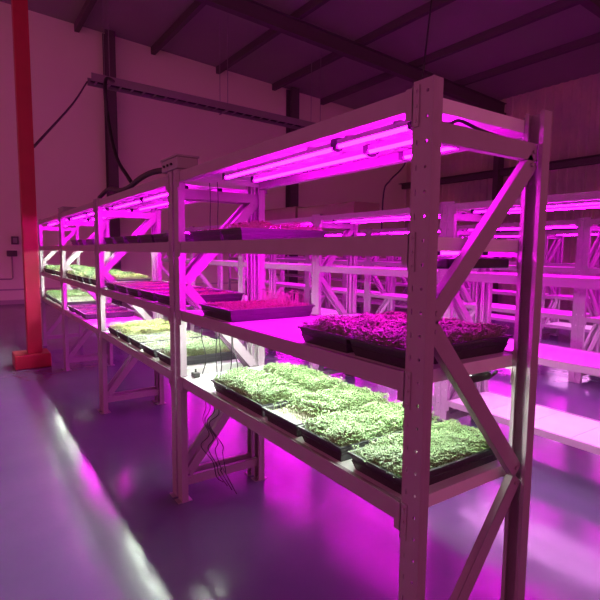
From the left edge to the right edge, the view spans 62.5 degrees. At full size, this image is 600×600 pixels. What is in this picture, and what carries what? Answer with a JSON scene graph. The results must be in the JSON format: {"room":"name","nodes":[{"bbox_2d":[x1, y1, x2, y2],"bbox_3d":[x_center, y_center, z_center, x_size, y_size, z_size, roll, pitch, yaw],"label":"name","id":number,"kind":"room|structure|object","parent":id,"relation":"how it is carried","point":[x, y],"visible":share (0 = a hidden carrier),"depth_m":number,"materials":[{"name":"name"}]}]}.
{"room":"indoor vertical farm","nodes":[
{"label":"indoor vertical farm","id":0,"kind":"room"},
{"bbox_2d":[0,1,406,299],"bbox_3d":[-5.392,-4.280,15.336,24.700,8.720,0.150,-3,7,-34],"label":"wall","id":1,"kind":"structure","parent":0,"point":[70,160],"depth_m":15.19,"materials":[{"name":"paint"}]},
{"bbox_2d":[0,250,16,279],"bbox_3d":[-9.033,-0.910,13.034,2.780,0.808,0.080,-3,7,-34],"label":"conduit","id":2,"kind":"object","parent":1,"relation":"attached to","point":[11,253],"visible":1,"depth_m":13.71,"materials":[{"name":"grey metal"}]},
{"bbox_2d":[74,0,96,32],"bbox_3d":[-0.210,-6.854,5.191,0.130,0.211,21.880,-3,7,-34],"label":"beam","id":3,"kind":"structure","parent":1,"relation":"attached to","point":[88,5],"depth_m":13.22,"materials":[{"name":"grey metal"}]},
{"bbox_2d":[151,0,205,54],"bbox_3d":[1.603,-6.827,6.444,0.130,0.211,21.880,-3,7,-34],"label":"beam","id":4,"kind":"structure","parent":1,"relation":"attached to","point":[195,7],"depth_m":13.59,"materials":[{"name":"grey metal"}]},
{"bbox_2d":[0,278,385,304],"bbox_3d":[-5.586,-0.235,15.517,24.000,0.430,0.019,-3,7,-34],"label":"baseboard","id":5,"kind":"structure","parent":1,"relation":"attached to","point":[2,302],"depth_m":14.01,"materials":[{"name":"grey paint"}]},
{"bbox_2d":[216,0,329,73],"bbox_3d":[3.416,-6.799,7.697,0.130,0.211,21.880,-3,7,-34],"label":"beam","id":6,"kind":"structure","parent":1,"relation":"attached to","point":[309,7],"depth_m":14.09,"materials":[{"name":"grey metal"}]},
{"bbox_2d":[272,0,455,90],"bbox_3d":[5.229,-6.772,8.950,0.130,0.211,21.880,-3,7,-34],"label":"beam","id":7,"kind":"structure","parent":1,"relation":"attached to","point":[423,10],"depth_m":13.44,"materials":[{"name":"grey metal"}]},
{"bbox_2d":[321,0,578,104],"bbox_3d":[7.042,-6.745,10.203,0.130,0.211,21.880,-3,7,-34],"label":"beam","id":8,"kind":"structure","parent":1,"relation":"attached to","point":[558,6],"depth_m":13.48,"materials":[{"name":"grey metal"}]},
{"bbox_2d":[401,228,576,234],"bbox_3d":[10.790,-2.088,13.270,0.150,0.150,21.880,-3,7,-34],"label":"trim","id":9,"kind":"structure","parent":1,"relation":"attached to","point":[553,228],"depth_m":16.52,"materials":[{"name":"grey metal"}]},
{"bbox_2d":[400,154,599,189],"bbox_3d":[10.706,-4.108,13.003,0.400,0.220,21.880,-3,7,-34],"label":"beam","id":10,"kind":"structure","parent":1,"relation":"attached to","point":[591,159],"depth_m":17.75,"materials":[{"name":"grey metal"}]},
{"bbox_2d":[428,32,599,90],"bbox_3d":[8.855,-6.718,11.456,0.130,0.211,21.880,-3,7,-34],"label":"beam","id":11,"kind":"structure","parent":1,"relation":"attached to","point":[595,38],"depth_m":14.36,"materials":[{"name":"grey metal"}]},
{"bbox_2d":[0,287,599,599],"bbox_3d":[0.832,0.942,6.850,24.900,0.120,22.300,-3,7,-34],"label":"floor","id":12,"kind":"structure","parent":0,"point":[88,511],"depth_m":2.95,"materials":[{"name":"grey concrete"}]},
{"bbox_2d":[11,0,51,369],"bbox_3d":[-3.522,-3.149,6.178,0.420,8.075,0.400,-3,7,-34],"label":"column","id":13,"kind":"structure","parent":12,"relation":"on","point":[34,356],"depth_m":6.29,"materials":[{"name":"metal"}]},
{"bbox_2d":[38,212,108,369],"bbox_3d":[-3.332,-0.198,7.231,0.624,2.000,1.964,-3,7,-34],"label":"storage rack","id":14,"kind":"object","parent":12,"relation":"on","point":[56,217],"visible":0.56,"depth_m":7.75,"materials":[{"name":"metal"}]},
{"bbox_2d":[44,289,83,297],"bbox_3d":[-3.741,-0.108,7.861,0.550,0.122,0.310,-3,7,-34],"label":"tray","id":15,"kind":"object","parent":14,"relation":"on","point":[74,290],"visible":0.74,"depth_m":7.79,"materials":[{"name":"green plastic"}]},
{"bbox_2d":[51,292,91,301],"bbox_3d":[-3.362,-0.050,7.299,0.550,0.122,0.310,-3,7,-34],"label":"tray","id":16,"kind":"object","parent":14,"relation":"on","point":[83,294],"visible":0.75,"depth_m":7.26,"materials":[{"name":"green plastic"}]},
{"bbox_2d":[55,296,93,303],"bbox_3d":[-3.165,-0.001,7.025,0.540,0.081,0.307,-3,7,-34],"label":"tray","id":17,"kind":"object","parent":14,"relation":"on","point":[79,297],"visible":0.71,"depth_m":6.98,"materials":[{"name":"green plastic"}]},
{"bbox_2d":[58,299,96,306],"bbox_3d":[-2.973,0.028,6.745,0.544,0.080,0.309,-3,7,-34],"label":"tray","id":18,"kind":"object","parent":14,"relation":"on","point":[78,301],"visible":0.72,"depth_m":6.65,"materials":[{"name":"grey plastic"}]},
{"bbox_2d":[59,199,157,410],"bbox_3d":[-2.206,-0.029,5.599,0.624,2.000,1.964,-3,7,-34],"label":"storage rack","id":19,"kind":"object","parent":12,"relation":"on","point":[93,325],"visible":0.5,"depth_m":5.42,"materials":[{"name":"metal"}]},
{"bbox_2d":[67,303,117,311],"bbox_3d":[-2.587,0.096,6.175,0.539,0.062,0.304,-3,7,-34],"label":"tray","id":20,"kind":"object","parent":19,"relation":"on","point":[70,307],"visible":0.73,"depth_m":6.17,"materials":[{"name":"grey plastic"}]},
{"bbox_2d":[70,269,116,280],"bbox_3d":[-2.415,-0.305,5.899,0.559,0.123,0.313,-3,7,-34],"label":"tray","id":21,"kind":"object","parent":19,"relation":"on","point":[74,276],"visible":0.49,"depth_m":5.79,"materials":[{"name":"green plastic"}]},
{"bbox_2d":[73,306,126,315],"bbox_3d":[-2.373,0.126,5.878,0.538,0.064,0.298,-3,7,-34],"label":"tray","id":22,"kind":"object","parent":19,"relation":"on","point":[77,310],"visible":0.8,"depth_m":5.88,"materials":[{"name":"grey plastic"}]},
{"bbox_2d":[79,309,134,318],"bbox_3d":[-2.170,0.158,5.579,0.539,0.062,0.304,-3,7,-34],"label":"tray","id":23,"kind":"object","parent":19,"relation":"on","point":[114,313],"visible":0.85,"depth_m":5.53,"materials":[{"name":"grey plastic"}]},
{"bbox_2d":[82,271,134,283],"bbox_3d":[-2.033,-0.247,5.340,0.559,0.123,0.313,-3,7,-34],"label":"tray","id":24,"kind":"object","parent":19,"relation":"on","point":[88,275],"visible":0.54,"depth_m":5.25,"materials":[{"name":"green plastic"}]},
{"bbox_2d":[90,273,150,285],"bbox_3d":[-1.835,-0.213,5.070,0.551,0.111,0.318,-3,7,-34],"label":"tray","id":25,"kind":"object","parent":19,"relation":"on","point":[135,277],"visible":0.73,"depth_m":5.03,"materials":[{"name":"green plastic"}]},
{"bbox_2d":[102,29,120,300],"bbox_3d":[-5.632,-3.913,14.849,0.380,7.880,0.400,-3,7,-34],"label":"steel column","id":26,"kind":"structure","parent":12,"relation":"on","point":[112,168],"depth_m":14.65,"materials":[{"name":"grey metal"}]},
{"bbox_2d":[96,171,253,497],"bbox_3d":[-1.080,0.140,3.967,0.624,2.000,1.964,-3,7,-34],"label":"storage rack","id":27,"kind":"object","parent":12,"relation":"on","point":[165,183],"visible":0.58,"depth_m":3.42,"materials":[{"name":"metal"}]},
{"bbox_2d":[113,236,127,243],"bbox_3d":[-1.263,-0.499,4.189,0.538,0.064,0.298,-3,7,-34],"label":"tray","id":28,"kind":"object","parent":27,"relation":"on","point":[122,239],"visible":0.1,"depth_m":4.00,"materials":[{"name":"grey plastic"}]},
{"bbox_2d":[112,197,142,208],"bbox_3d":[-1.455,-0.813,4.158,0.032,0.042,0.866,-3,7,-34],"label":"light","id":29,"kind":"object","parent":27,"relation":"attached to","point":[136,200],"visible":0.89,"depth_m":4.10,"materials":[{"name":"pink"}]},
{"bbox_2d":[97,167,161,197],"bbox_3d":[-1.349,-0.884,3.829,0.070,0.099,1.884,-3,7,-34],"label":"power cable","id":30,"kind":"object","parent":27,"relation":"on","point":[149,173],"visible":0.91,"depth_m":3.56,"materials":[{"name":"black plastic"}]},
{"bbox_2d":[125,235,140,242],"bbox_3d":[-1.065,-0.470,3.912,0.539,0.062,0.304,-3,7,-34],"label":"tray","id":31,"kind":"object","parent":27,"relation":"on","point":[131,239],"visible":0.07,"depth_m":3.74,"materials":[{"name":"grey plastic"}]},
{"bbox_2d":[105,281,168,290],"bbox_3d":[-1.466,-0.135,4.524,0.544,0.069,0.303,-3,7,-34],"label":"tray","id":32,"kind":"object","parent":27,"relation":"on","point":[110,285],"visible":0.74,"depth_m":4.49,"materials":[{"name":"grey plastic"}]},
{"bbox_2d":[107,318,168,336],"bbox_3d":[-1.452,0.242,4.528,0.551,0.111,0.318,-3,7,-34],"label":"tray","id":33,"kind":"object","parent":27,"relation":"on","point":[112,328],"visible":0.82,"depth_m":4.47,"materials":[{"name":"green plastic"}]},
{"bbox_2d":[137,234,155,242],"bbox_3d":[-0.878,-0.442,3.632,0.538,0.064,0.298,-3,7,-34],"label":"tray","id":34,"kind":"object","parent":27,"relation":"on","point":[148,238],"visible":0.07,"depth_m":3.46,"materials":[{"name":"grey plastic"}]},
{"bbox_2d":[115,283,187,293],"bbox_3d":[-1.268,-0.106,4.250,0.543,0.067,0.298,-3,7,-34],"label":"tray","id":35,"kind":"object","parent":27,"relation":"on","point":[121,287],"visible":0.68,"depth_m":4.18,"materials":[{"name":"grey plastic"}]},
{"bbox_2d":[116,324,189,342],"bbox_3d":[-1.265,0.270,4.253,0.550,0.112,0.309,-3,7,-34],"label":"tray","id":36,"kind":"object","parent":27,"relation":"on","point":[124,333],"visible":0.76,"depth_m":4.17,"materials":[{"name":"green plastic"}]},
{"bbox_2d":[138,200,167,210],"bbox_3d":[-1.266,-0.824,4.288,0.032,0.042,0.866,-3,7,-34],"label":"light","id":37,"kind":"object","parent":27,"relation":"attached to","point":[164,202],"visible":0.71,"depth_m":4.26,"materials":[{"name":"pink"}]},
{"bbox_2d":[125,285,200,296],"bbox_3d":[-1.084,-0.077,3.965,0.544,0.069,0.303,-3,7,-34],"label":"tray","id":38,"kind":"object","parent":27,"relation":"on","point":[134,291],"visible":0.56,"depth_m":3.88,"materials":[{"name":"grey plastic"}]},
{"bbox_2d":[142,185,187,201],"bbox_3d":[-0.952,-0.738,3.428,0.032,0.042,0.866,-3,7,-34],"label":"light","id":39,"kind":"object","parent":27,"relation":"attached to","point":[164,193],"visible":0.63,"depth_m":3.52,"materials":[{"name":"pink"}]},
{"bbox_2d":[128,330,205,349],"bbox_3d":[-1.071,0.314,3.990,0.544,0.080,0.309,-3,7,-34],"label":"tray","id":40,"kind":"object","parent":27,"relation":"on","point":[135,340],"visible":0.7,"depth_m":3.94,"materials":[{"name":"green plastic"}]},
{"bbox_2d":[152,233,193,242],"bbox_3d":[-0.697,-0.414,3.378,0.539,0.062,0.304,-3,7,-34],"label":"tray","id":41,"kind":"object","parent":27,"relation":"on","point":[163,237],"visible":0.18,"depth_m":3.20,"materials":[{"name":"grey plastic"}]},
{"bbox_2d":[140,336,217,357],"bbox_3d":[-0.886,0.342,3.707,0.540,0.081,0.307,-3,7,-34],"label":"tray","id":42,"kind":"object","parent":27,"relation":"on","point":[150,348],"visible":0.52,"depth_m":3.65,"materials":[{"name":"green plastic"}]},
{"bbox_2d":[160,154,199,173],"bbox_3d":[-0.723,-0.803,2.945,0.150,0.078,0.270,-3,7,-34],"label":"junction box","id":43,"kind":"object","parent":27,"relation":"on","point":[176,161],"visible":0.83,"depth_m":2.85,"materials":[{"name":"grey metal"}]},
{"bbox_2d":[139,287,220,300],"bbox_3d":[-0.883,-0.048,3.693,0.543,0.067,0.298,-3,7,-34],"label":"tray","id":44,"kind":"object","parent":27,"relation":"on","point":[148,294],"visible":0.47,"depth_m":3.62,"materials":[{"name":"grey plastic"}]},
{"bbox_2d":[154,290,244,304],"bbox_3d":[-0.691,-0.020,3.412,0.544,0.069,0.303,-3,7,-34],"label":"tray","id":45,"kind":"object","parent":27,"relation":"on","point":[220,295],"visible":0.6,"depth_m":3.37,"materials":[{"name":"grey plastic"}]},
{"bbox_2d":[156,339,243,365],"bbox_3d":[-0.688,0.350,3.430,0.550,0.122,0.310,-3,7,-34],"label":"tray","id":46,"kind":"object","parent":27,"relation":"on","point":[195,354],"visible":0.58,"depth_m":3.35,"materials":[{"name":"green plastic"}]},
{"bbox_2d":[161,226,218,329],"bbox_3d":[-2.226,-0.416,9.763,0.624,1.965,1.863,-3,7,-34],"label":"storage rack","id":47,"kind":"object","parent":12,"relation":"on","point":[163,259],"visible":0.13,"depth_m":9.21,"materials":[{"name":"metal"}]},
{"bbox_2d":[191,225,271,350],"bbox_3d":[-1.171,-0.258,8.233,0.624,1.965,1.863,-3,7,-34],"label":"storage rack","id":48,"kind":"object","parent":12,"relation":"on","point":[220,262],"visible":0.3,"depth_m":8.23,"materials":[{"name":"metal"}]},
{"bbox_2d":[228,254,281,294],"bbox_3d":[-1.192,-0.714,12.926,0.624,1.965,1.863,-3,7,-34],"label":"storage rack","id":49,"kind":"object","parent":12,"relation":"on","point":[234,257],"visible":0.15,"depth_m":13.44,"materials":[{"name":"metal"}]},
{"bbox_2d":[285,87,298,289],"bbox_3d":[-0.287,-4.025,18.524,0.450,7.489,0.400,-3,7,-34],"label":"steel column","id":50,"kind":"structure","parent":12,"relation":"on","point":[292,96],"depth_m":18.35,"materials":[{"name":"grey metal"}]},
{"bbox_2d":[276,255,311,301],"bbox_3d":[-0.130,-1.008,16.049,0.624,1.965,1.863,-3,7,-34],"label":"storage rack","id":51,"kind":"object","parent":12,"relation":"on","point":[287,275],"visible":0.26,"depth_m":15.92,"materials":[{"name":"metal"}]},
{"bbox_2d":[240,214,350,375],"bbox_3d":[-0.116,-0.100,6.704,0.624,1.965,1.863,-3,7,-34],"label":"storage rack","id":52,"kind":"object","parent":12,"relation":"on","point":[273,265],"visible":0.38,"depth_m":6.14,"materials":[{"name":"metal"}]},
{"bbox_2d":[265,206,301,220],"bbox_3d":[-0.149,-1.147,6.707,0.380,0.166,0.872,-3,7,-34],"label":"carton","id":53,"kind":"object","parent":52,"relation":"on","point":[288,212],"visible":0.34,"depth_m":6.49,"materials":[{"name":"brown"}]},
{"bbox_2d":[298,201,379,217],"bbox_3d":[0.431,-1.047,5.867,0.380,0.141,1.082,-3,7,-34],"label":"carton","id":54,"kind":"object","parent":52,"relation":"on","point":[354,206],"visible":0.59,"depth_m":5.53,"materials":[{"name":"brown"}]},
{"bbox_2d":[265,255,326,307],"bbox_3d":[-0.137,-0.556,11.397,0.624,1.965,1.863,-3,7,-34],"label":"storage rack","id":55,"kind":"object","parent":12,"relation":"on","point":[283,259],"visible":0.23,"depth_m":11.16,"materials":[{"name":"metal"}]},
{"bbox_2d":[305,255,358,306],"bbox_3d":[0.925,-0.850,14.519,0.624,1.965,1.863,-3,7,-34],"label":"storage rack","id":56,"kind":"object","parent":12,"relation":"on","point":[341,297],"visible":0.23,"depth_m":13.89,"materials":[{"name":"metal"}]},
{"bbox_2d":[307,228,388,313],"bbox_3d":[0.918,-0.398,9.867,0.624,1.965,1.863,-3,7,-34],"label":"storage rack","id":57,"kind":"object","parent":12,"relation":"on","point":[360,292],"visible":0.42,"depth_m":9.48,"materials":[{"name":"metal"}]},
{"bbox_2d":[173,75,551,599],"bbox_3d":[0.035,0.308,2.349,0.624,2.000,1.929,-3,7,-34],"label":"storage rack","id":58,"kind":"object","parent":12,"relation":"on","point":[426,110],"visible":0.87,"depth_m":1.67,"materials":[{"name":"metal"}]},
{"bbox_2d":[190,228,226,240],"bbox_3d":[-0.417,-0.360,2.755,0.262,0.079,0.397,-3,7,-34],"label":"tray","id":59,"kind":"object","parent":58,"relation":"on","point":[214,234],"visible":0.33,"depth_m":2.66,"materials":[{"name":"grey plastic"}]},
{"bbox_2d":[201,402,222,481],"bbox_3d":[-0.546,0.818,3.019,0.126,0.609,0.109,-3,7,-34],"label":"wire","id":60,"kind":"object","parent":58,"relation":"hanging from","point":[205,402],"visible":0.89,"depth_m":3.01,"materials":[{"name":"black"}]},
{"bbox_2d":[205,404,227,485],"bbox_3d":[-0.513,0.823,2.971,0.126,0.609,0.106,-3,7,-34],"label":"wire","id":61,"kind":"object","parent":58,"relation":"hanging from","point":[209,404],"visible":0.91,"depth_m":2.96,"materials":[{"name":"black"}]},
{"bbox_2d":[207,407,231,489],"bbox_3d":[-0.482,0.828,2.926,0.126,0.608,0.116,-3,7,-34],"label":"wire","id":62,"kind":"object","parent":58,"relation":"hanging from","point":[214,407],"visible":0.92,"depth_m":2.91,"materials":[{"name":"black"}]},
{"bbox_2d":[209,410,236,493],"bbox_3d":[-0.457,0.832,2.889,0.126,0.608,0.146,-3,7,-34],"label":"wire","id":63,"kind":"object","parent":58,"relation":"hanging from","point":[218,410],"visible":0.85,"depth_m":2.87,"materials":[{"name":"black"}]},
{"bbox_2d":[199,287,314,321],"bbox_3d":[-0.237,0.014,2.714,0.521,0.144,0.386,-3,7,-34],"label":"tray","id":64,"kind":"object","parent":58,"relation":"on","point":[279,307],"visible":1,"depth_m":2.63,"materials":[{"name":"grey plastic"}]},
{"bbox_2d":[211,366,305,416],"bbox_3d":[-0.213,0.445,2.509,0.294,0.120,0.556,-3,7,-34],"label":"tray","id":65,"kind":"object","parent":58,"relation":"on","point":[254,390],"visible":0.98,"depth_m":2.42,"materials":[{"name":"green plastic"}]},
{"bbox_2d":[219,220,327,239],"bbox_3d":[-0.130,-0.350,2.540,0.520,0.106,0.240,-3,7,-34],"label":"tray","id":66,"kind":"object","parent":58,"relation":"on","point":[262,230],"visible":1,"depth_m":2.43,"materials":[{"name":"grey plastic"}]},
{"bbox_2d":[222,138,343,179],"bbox_3d":[-0.120,-0.611,2.195,0.036,0.044,0.979,-3,7,-34],"label":"light","id":67,"kind":"object","parent":58,"relation":"attached to","point":[310,151],"visible":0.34,"depth_m":2.11,"materials":[{"name":"grey"}]},
{"bbox_2d":[260,361,345,392],"bbox_3d":[0.006,0.431,2.670,0.244,0.121,0.558,-3,7,-34],"label":"tray","id":68,"kind":"object","parent":58,"relation":"on","point":[294,374],"visible":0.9,"depth_m":2.60,"materials":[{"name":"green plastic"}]},
{"bbox_2d":[251,143,378,182],"bbox_3d":[0.020,-0.619,2.291,0.036,0.044,0.979,-3,7,-34],"label":"light","id":69,"kind":"object","parent":58,"relation":"attached to","point":[344,156],"visible":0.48,"depth_m":2.21,"materials":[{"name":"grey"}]},
{"bbox_2d":[261,382,392,436],"bbox_3d":[0.132,0.474,2.236,0.552,0.121,0.287,-3,7,-34],"label":"tray","id":70,"kind":"object","parent":58,"relation":"on","point":[287,416],"visible":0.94,"depth_m":2.19,"materials":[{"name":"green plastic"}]},
{"bbox_2d":[297,310,421,352],"bbox_3d":[0.293,0.111,1.966,0.548,0.106,0.315,-3,7,-34],"label":"tray","id":71,"kind":"object","parent":58,"relation":"on","point":[331,332],"visible":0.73,"depth_m":1.85,"materials":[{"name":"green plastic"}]},
{"bbox_2d":[297,401,442,461],"bbox_3d":[0.289,0.505,1.998,0.555,0.109,0.287,-3,7,-34],"label":"tray","id":72,"kind":"object","parent":58,"relation":"on","point":[333,434],"visible":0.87,"depth_m":1.91,"materials":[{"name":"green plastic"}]},
{"bbox_2d":[332,119,411,149],"bbox_3d":[0.240,-0.554,1.648,0.032,0.042,0.396,-3,7,-34],"label":"light","id":73,"kind":"object","parent":58,"relation":"attached to","point":[398,126],"visible":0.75,"depth_m":1.63,"materials":[{"name":"grey plastic"}]},
{"bbox_2d":[363,134,411,154],"bbox_3d":[0.363,-0.561,1.732,0.032,0.042,0.396,-3,7,-34],"label":"light","id":74,"kind":"object","parent":58,"relation":"attached to","point":[380,145],"visible":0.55,"depth_m":1.79,"materials":[{"name":"grey"}]},
{"bbox_2d":[347,418,496,493],"bbox_3d":[0.457,0.532,1.751,0.547,0.106,0.283,-3,7,-34],"label":"tray","id":75,"kind":"object","parent":58,"relation":"on","point":[456,448],"visible":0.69,"depth_m":1.68,"materials":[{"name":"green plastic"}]},
{"bbox_2d":[398,146,455,160],"bbox_3d":[0.520,-0.570,1.839,0.032,0.042,0.396,-3,7,-34],"label":"light","id":76,"kind":"object","parent":58,"relation":"attached to","point":[402,155],"visible":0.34,"depth_m":1.96,"materials":[{"name":"grey plastic"}]},
{"bbox_2d":[346,317,512,368],"bbox_3d":[0.459,0.132,1.726,0.554,0.114,0.294,-3,7,-34],"label":"tray","id":77,"kind":"object","parent":58,"relation":"on","point":[387,345],"visible":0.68,"depth_m":1.65,"materials":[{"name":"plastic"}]},
{"bbox_2d":[441,251,487,254],"bbox_3d":[0.133,-0.238,2.362,0.032,0.032,1.726,-3,7,-34],"label":"light","id":78,"kind":"object","parent":58,"relation":"attached to","point":[442,252],"visible":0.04,"depth_m":1.76,"materials":[{"name":"grey plastic"}]},
{"bbox_2d":[442,119,501,135],"bbox_3d":[0.527,-0.508,1.466,0.375,0.030,0.012,-3,7,-34],"label":"power cable","id":79,"kind":"object","parent":58,"relation":"on","point":[455,120],"visible":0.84,"depth_m":1.44,"materials":[{"name":"black plastic"}]},
{"bbox_2d":[437,257,508,268],"bbox_3d":[0.570,-0.124,1.645,0.361,0.036,0.100,-3,7,-34],"label":"tray","id":80,"kind":"object","parent":58,"relation":"attached to","point":[442,263],"visible":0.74,"depth_m":1.60,"materials":[{"name":"black plastic"}]},
{"bbox_2d":[469,370,497,382],"bbox_3d":[0.619,0.263,1.732,0.184,0.034,0.080,-3,7,-34],"label":"power adapter","id":81,"kind":"object","parent":58,"relation":"attached to","point":[478,377],"visible":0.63,"depth_m":1.69,"materials":[{"name":"black plastic"}]},
{"bbox_2d":[344,256,407,312],"bbox_3d":[1.980,-0.692,12.989,0.624,1.965,1.863,-3,7,-34],"label":"storage rack","id":82,"kind":"object","parent":12,"relation":"on","point":[360,280],"visible":0.31,"depth_m":13.16,"materials":[{"name":"metal"}]},
{"bbox_2d":[314,202,485,416],"bbox_3d":[0.940,0.059,5.174,0.624,1.965,1.863,-3,7,-34],"label":"storage rack","id":83,"kind":"object","parent":12,"relation":"on","point":[354,269],"visible":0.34,"depth_m":5.18,"materials":[{"name":"metal"}]},
{"bbox_2d":[333,214,424,222],"bbox_3d":[0.841,-0.839,5.020,0.032,0.042,1.606,-3,7,-34],"label":"light","id":84,"kind":"object","parent":83,"relation":"attached to","point":[407,215],"visible":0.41,"depth_m":5.12,"materials":[{"name":"grey"}]},
{"bbox_2d":[349,213,465,223],"bbox_3d":[1.047,-0.851,5.160,0.032,0.042,1.606,-3,7,-34],"label":"light","id":85,"kind":"object","parent":83,"relation":"attached to","point":[395,219],"visible":0.45,"depth_m":5.37,"materials":[{"name":"grey plastic"}]},
{"bbox_2d":[366,226,474,314],"bbox_3d":[1.973,-0.239,8.337,0.624,1.965,1.863,-3,7,-34],"label":"storage rack","id":86,"kind":"object","parent":12,"relation":"on","point":[390,295],"visible":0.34,"depth_m":8.83,"materials":[{"name":"metal"}]},
{"bbox_2d":[392,234,469,311],"bbox_3d":[3.036,-0.533,11.459,0.624,1.965,1.863,-3,7,-34],"label":"storage rack","id":87,"kind":"object","parent":12,"relation":"on","point":[394,306],"visible":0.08,"depth_m":12.06,"materials":[{"name":"metal"}]},
{"bbox_2d":[456,232,558,334],"bbox_3d":[4.091,-0.375,9.930,0.624,1.965,1.863,-3,7,-34],"label":"storage rack","id":88,"kind":"object","parent":12,"relation":"on","point":[499,317],"visible":0.15,"depth_m":9.50,"materials":[{"name":"metal"}]},
{"bbox_2d":[439,190,599,454],"bbox_3d":[1.995,0.217,3.644,0.624,1.965,1.863,-3,7,-34],"label":"storage rack","id":89,"kind":"object","parent":12,"relation":"on","point":[577,431],"visible":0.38,"depth_m":3.79,"materials":[{"name":"metal"}]},
{"bbox_2d":[547,200,599,207],"bbox_3d":[1.915,-0.671,3.462,0.032,0.030,0.357,-3,7,-34],"label":"light","id":90,"kind":"object","parent":89,"relation":"attached to","point":[576,203],"depth_m":3.45,"materials":[{"name":"grey plastic"}]},
{"bbox_2d":[547,204,599,210],"bbox_3d":[2.050,-0.691,3.707,0.032,0.023,0.383,-3,7,-34],"label":"light","id":91,"kind":"object","parent":89,"relation":"attached to","point":[566,208],"depth_m":3.69,"materials":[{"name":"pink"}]},
{"bbox_2d":[453,217,599,381],"bbox_3d":[3.028,-0.081,6.807,0.624,1.965,1.863,-3,7,-34],"label":"storage rack","id":92,"kind":"object","parent":12,"relation":"on","point":[572,316],"visible":0.27,"depth_m":6.14,"materials":[{"name":"metal"}]},
{"bbox_2d":[539,230,598,337],"bbox_3d":[5.146,-0.217,8.400,0.624,1.965,1.863,-3,7,-34],"label":"storage rack","id":93,"kind":"object","parent":12,"relation":"on","point":[557,295],"visible":0.55,"depth_m":8.98,"materials":[{"name":"metal"}]},
{"bbox_2d":[574,217,599,382],"bbox_3d":[4.083,0.077,5.278,0.624,1.965,1.863,-3,7,-34],"label":"storage rack","id":94,"kind":"object","parent":12,"relation":"on","point":[586,269],"visible":0.64,"depth_m":5.86,"materials":[{"name":"metal"}]},
{"bbox_2d":[0,0,599,108],"bbox_3d":[0.904,-7.003,6.077,24.900,1.594,22.300,-3,7,-34],"label":"ceiling","id":95,"kind":"structure","parent":0,"point":[143,22],"depth_m":14.04,"materials":[{"name":"grey metal"}]},
{"bbox_2d":[87,0,320,129],"bbox_3d":[-1.719,-6.417,13.643,7.754,2.726,0.540,-3,7,-34],"label":"cable tray","id":96,"kind":"object","parent":95,"relation":"hanging from","point":[96,80],"visible":0.77,"depth_m":13.03,"materials":[{"name":"silver metal"}]},
{"bbox_2d":[34,81,87,147],"bbox_3d":[-4.241,-3.581,9.088,0.074,2.673,5.821,-1,6,-16],"label":"cable","id":97,"kind":"object","parent":96,"relation":"hanging from","point":[39,140],"visible":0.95,"depth_m":7.96,"materials":[{"name":"black plastic"}]},
{"bbox_2d":[103,76,132,182],"bbox_3d":[-3.873,-3.674,10.263,0.396,2.944,3.950,-2,6,-23],"label":"cable","id":98,"kind":"object","parent":96,"relation":"hanging from","point":[107,78],"visible":0.98,"depth_m":9.67,"materials":[{"name":"black plastic"}]},
{"bbox_2d":[381,0,431,228],"bbox_3d":[2.026,-3.959,9.214,0.032,5.203,1.292,-3,7,-34],"label":"cable","id":99,"kind":"object","parent":95,"relation":"hanging from","point":[402,167],"visible":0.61,"depth_m":8.89,"materials":[{"name":"black plastic"}]},
{"bbox_2d":[403,72,599,300],"bbox_3d":[11.059,-3.213,13.187,0.195,7.210,22.170,-3,7,-34],"label":"wall","id":100,"kind":"structure","parent":0,"point":[574,105],"depth_m":16.47,"materials":[{"name":"white paint"}]},
{"bbox_2d":[196,0,506,294],"bbox_3d":[-2.676,-3.801,11.316,24.424,8.394,0.200,-3,7,-34],"label":"beam","id":101,"kind":"structure","parent":100,"relation":"attached to","point":[251,10],"depth_m":13.78,"materials":[{"name":"grey metal"}]},
{"bbox_2d":[575,0,599,17],"bbox_3d":[0.379,-3.342,6.886,24.424,8.394,0.200,-3,7,-34],"label":"trim","id":102,"kind":"structure","parent":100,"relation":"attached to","point":[593,6],"depth_m":10.65,"materials":[{"name":"grey metal"}]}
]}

